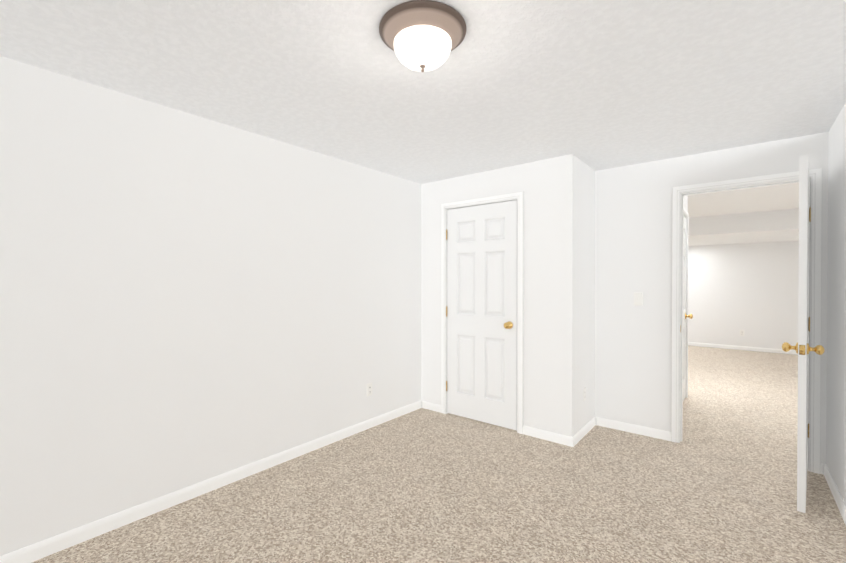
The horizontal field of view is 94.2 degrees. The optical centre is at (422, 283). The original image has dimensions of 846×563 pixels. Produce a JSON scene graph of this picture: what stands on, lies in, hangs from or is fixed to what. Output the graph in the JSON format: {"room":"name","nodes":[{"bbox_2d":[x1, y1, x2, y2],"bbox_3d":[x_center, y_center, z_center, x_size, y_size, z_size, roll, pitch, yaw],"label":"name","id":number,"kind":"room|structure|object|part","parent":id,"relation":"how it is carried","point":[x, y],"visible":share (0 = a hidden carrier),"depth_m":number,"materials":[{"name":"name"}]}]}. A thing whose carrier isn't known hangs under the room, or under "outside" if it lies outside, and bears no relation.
{"room":"empty bedroom","nodes":[
{"label":"empty bedroom","id":0,"kind":"room"},
{"bbox_2d":[0,56,420,555],"bbox_3d":[-1.121,0.134,2.887,0.120,2.360,4.870,0,0,39],"label":"wall","id":1,"kind":"structure","parent":0,"point":[187,299],"depth_m":2.33,"materials":[{"name":"white paint"}]},
{"bbox_2d":[0,400,423,562],"bbox_3d":[-1.267,1.277,2.607,0.013,0.078,4.000,0,0,39],"label":"baseboard","id":2,"kind":"structure","parent":1,"relation":"attached to","point":[51,545],"depth_m":2.35,"materials":[{"name":"paint"}]},
{"bbox_2d":[367,383,371,395],"bbox_3d":[-0.485,0.960,3.580,0.006,0.115,0.070,0,0,39],"label":"electrical outlet","id":3,"kind":"object","parent":1,"relation":"attached to","point":[369,389],"visible":1,"depth_m":3.58,"materials":[{"name":"white plastic"}]},
{"bbox_2d":[0,0,845,183],"bbox_3d":[0.127,-1.089,1.870,3.330,0.100,4.870,0,0,39],"label":"ceiling","id":4,"kind":"structure","parent":0,"point":[596,85],"depth_m":1.93,"materials":[{"name":"white paint"}]},
{"bbox_2d":[379,0,465,71],"bbox_3d":[-0.001,-0.952,1.609,0.356,0.171,0.356,0,0,39],"label":"flush-mount light","id":5,"kind":"object","parent":4,"relation":"attached to","point":[422,35],"visible":1,"depth_m":1.52,"materials":[{"name":"white glass"}]},
{"bbox_3d":[-0.001,-0.937,1.609,0.235,0.092,0.235,0,0,39],"label":"lamp shade","id":6,"kind":"part","parent":5,"relation":"part of","materials":[{"name":"white glass"}]},
{"bbox_2d":[31,408,845,562],"bbox_3d":[0.127,1.371,1.887,3.330,0.100,4.870,0,0,39],"label":"floor carpet","id":7,"kind":"object","parent":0,"point":[421,485],"visible":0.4,"depth_m":2.31,"materials":[{"name":"beige carpet"}]},
{"bbox_2d":[421,154,576,436],"bbox_3d":[0.626,0.129,3.706,1.570,2.360,0.100,0,0,39],"label":"wall","id":8,"kind":"structure","parent":0,"point":[548,187],"depth_m":3.35,"materials":[{"name":"white paint"}]},
{"bbox_2d":[446,230,446,390],"bbox_3d":[0.245,0.265,3.957,0.012,1.625,0.037,0,0,39],"label":"closet door hinge","id":9,"kind":"object","parent":8,"relation":"attached to","point":[446,310],"visible":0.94,"depth_m":3.94,"materials":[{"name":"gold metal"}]},
{"bbox_2d":[447,200,516,430],"bbox_3d":[0.524,0.277,3.700,0.754,2.040,0.108,0,0,39],"label":"closet door","id":10,"kind":"structure","parent":8,"relation":"in","point":[481,313],"depth_m":3.69,"materials":[{"name":"paint"}]},
{"bbox_3d":[0.752,0.368,3.494,0.066,0.066,0.073,0,0,39],"label":"knob","id":11,"kind":"part","parent":10,"relation":"part of","materials":[{"name":"gold metal"}]},
{"bbox_2d":[441,191,523,433],"bbox_3d":[0.568,0.270,3.754,0.800,2.077,0.100,0,0,39],"label":"door frame","id":12,"kind":"structure","parent":8,"relation":"attached to","point":[477,205],"depth_m":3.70,"materials":[{"name":"paint"}]},
{"bbox_2d":[522,425,571,446],"bbox_3d":[1.034,1.272,3.312,0.412,0.078,0.013,0,0,39],"label":"baseboard","id":13,"kind":"structure","parent":8,"relation":"attached to","point":[566,440],"depth_m":3.30,"materials":[{"name":"paint"}]},
{"bbox_2d":[576,157,594,432],"bbox_3d":[1.396,0.130,3.489,0.100,2.360,0.530,0,0,39],"label":"wall","id":14,"kind":"structure","parent":0,"point":[585,331],"depth_m":3.44,"materials":[{"name":"white paint"}]},
{"bbox_2d":[572,416,595,446],"bbox_3d":[1.404,1.272,3.418,0.013,0.078,0.643,0,0,39],"label":"baseboard","id":15,"kind":"structure","parent":14,"relation":"attached to","point":[589,425],"depth_m":3.37,"materials":[{"name":"paint"}]},
{"bbox_2d":[683,196,687,211],"bbox_3d":[2.554,0.127,4.032,0.120,2.360,1.530,0,0,39],"label":"wall","id":16,"kind":"structure","parent":0,"point":[685,203],"depth_m":4.42,"materials":[{"name":"white paint"}]},
{"bbox_2d":[683,207,688,397],"bbox_3d":[2.773,0.245,4.196,0.016,2.120,0.886,0,0,39],"label":"door frame","id":17,"kind":"structure","parent":16,"relation":"attached to","point":[685,213],"depth_m":4.50,"materials":[{"name":"paint"}]},
{"bbox_2d":[683,215,692,400],"bbox_3d":[2.782,0.274,4.189,0.108,2.040,0.754,0,0,39],"label":"hall door","id":18,"kind":"structure","parent":16,"relation":"in","point":[690,316],"depth_m":4.40,"materials":[{"name":"paint"}]},
{"bbox_2d":[595,132,827,462],"bbox_3d":[1.977,0.131,3.437,4.010,2.360,0.120,0,0,39],"label":"wall","id":19,"kind":"structure","parent":0,"point":[633,228],"depth_m":3.40,"materials":[{"name":"white paint"}]},
{"bbox_2d":[596,416,670,440],"bbox_3d":[1.843,1.271,3.468,0.592,0.078,0.013,0,0,39],"label":"baseboard","id":20,"kind":"structure","parent":19,"relation":"attached to","point":[604,422],"depth_m":3.45,"materials":[{"name":"paint"}]},
{"bbox_2d":[671,167,822,473],"bbox_3d":[2.456,0.253,3.051,0.886,2.120,0.152,0,0,39],"label":"door frame","id":21,"kind":"structure","parent":19,"relation":"attached to","point":[816,175],"depth_m":2.85,"materials":[{"name":"paint"}]},
{"bbox_2d":[782,155,824,512],"bbox_3d":[2.441,0.285,2.522,0.181,2.040,0.794,0,1,45],"label":"entry door","id":22,"kind":"structure","parent":19,"relation":"in","point":[802,348],"depth_m":2.25,"materials":[{"name":"paint"}]},
{"bbox_3d":[2.200,0.376,2.281,0.181,0.066,0.111,0,1,45],"label":"knob","id":23,"kind":"part","parent":22,"relation":"part of","materials":[{"name":"gold metal"}]},
{"bbox_3d":[2.717,0.273,2.782,0.037,1.625,0.037,0,1,45],"label":"entry door hinge","id":24,"kind":"part","parent":22,"relation":"part of","materials":[{"name":"gold metal"}]},
{"bbox_2d":[682,346,797,461],"bbox_3d":[3.556,1.343,6.084,4.870,0.100,5.970,0,0,39],"label":"floor","id":25,"kind":"structure","parent":0,"point":[744,400],"depth_m":4.37,"materials":[{"name":"beige carpet"}]},
{"bbox_2d":[688,241,798,349],"bbox_3d":[5.347,0.243,8.390,4.750,2.070,0.120,0,0,39],"label":"wall","id":26,"kind":"structure","parent":0,"point":[750,290],"depth_m":7.61,"materials":[{"name":"white paint"}]},
{"bbox_2d":[688,342,797,354],"bbox_3d":[5.289,1.239,8.357,4.710,0.078,0.013,0,0,39],"label":"baseboard","id":27,"kind":"structure","parent":26,"relation":"attached to","point":[769,350],"depth_m":7.61,"materials":[{"name":"paint"}]},
{"bbox_2d":[688,183,798,245],"bbox_3d":[3.556,-0.972,6.069,4.870,0.390,5.970,0,0,39],"label":"ceiling","id":28,"kind":"structure","parent":0,"point":[762,214],"depth_m":5.72,"materials":[{"name":"white paint"}]},
{"bbox_2d":[826,103,845,503],"bbox_3d":[2.545,0.138,2.317,0.120,2.360,1.150,0,0,39],"label":"wall","id":29,"kind":"structure","parent":0,"point":[836,382],"depth_m":2.43,"materials":[{"name":"white paint"}]},
{"bbox_2d":[820,462,845,524],"bbox_3d":[1.317,1.288,0.925,0.030,0.078,4.630,0,0,39],"label":"baseboard","id":30,"kind":"structure","parent":29,"relation":"attached to","point":[824,469],"depth_m":2.42,"materials":[{"name":"paint"}]}
]}

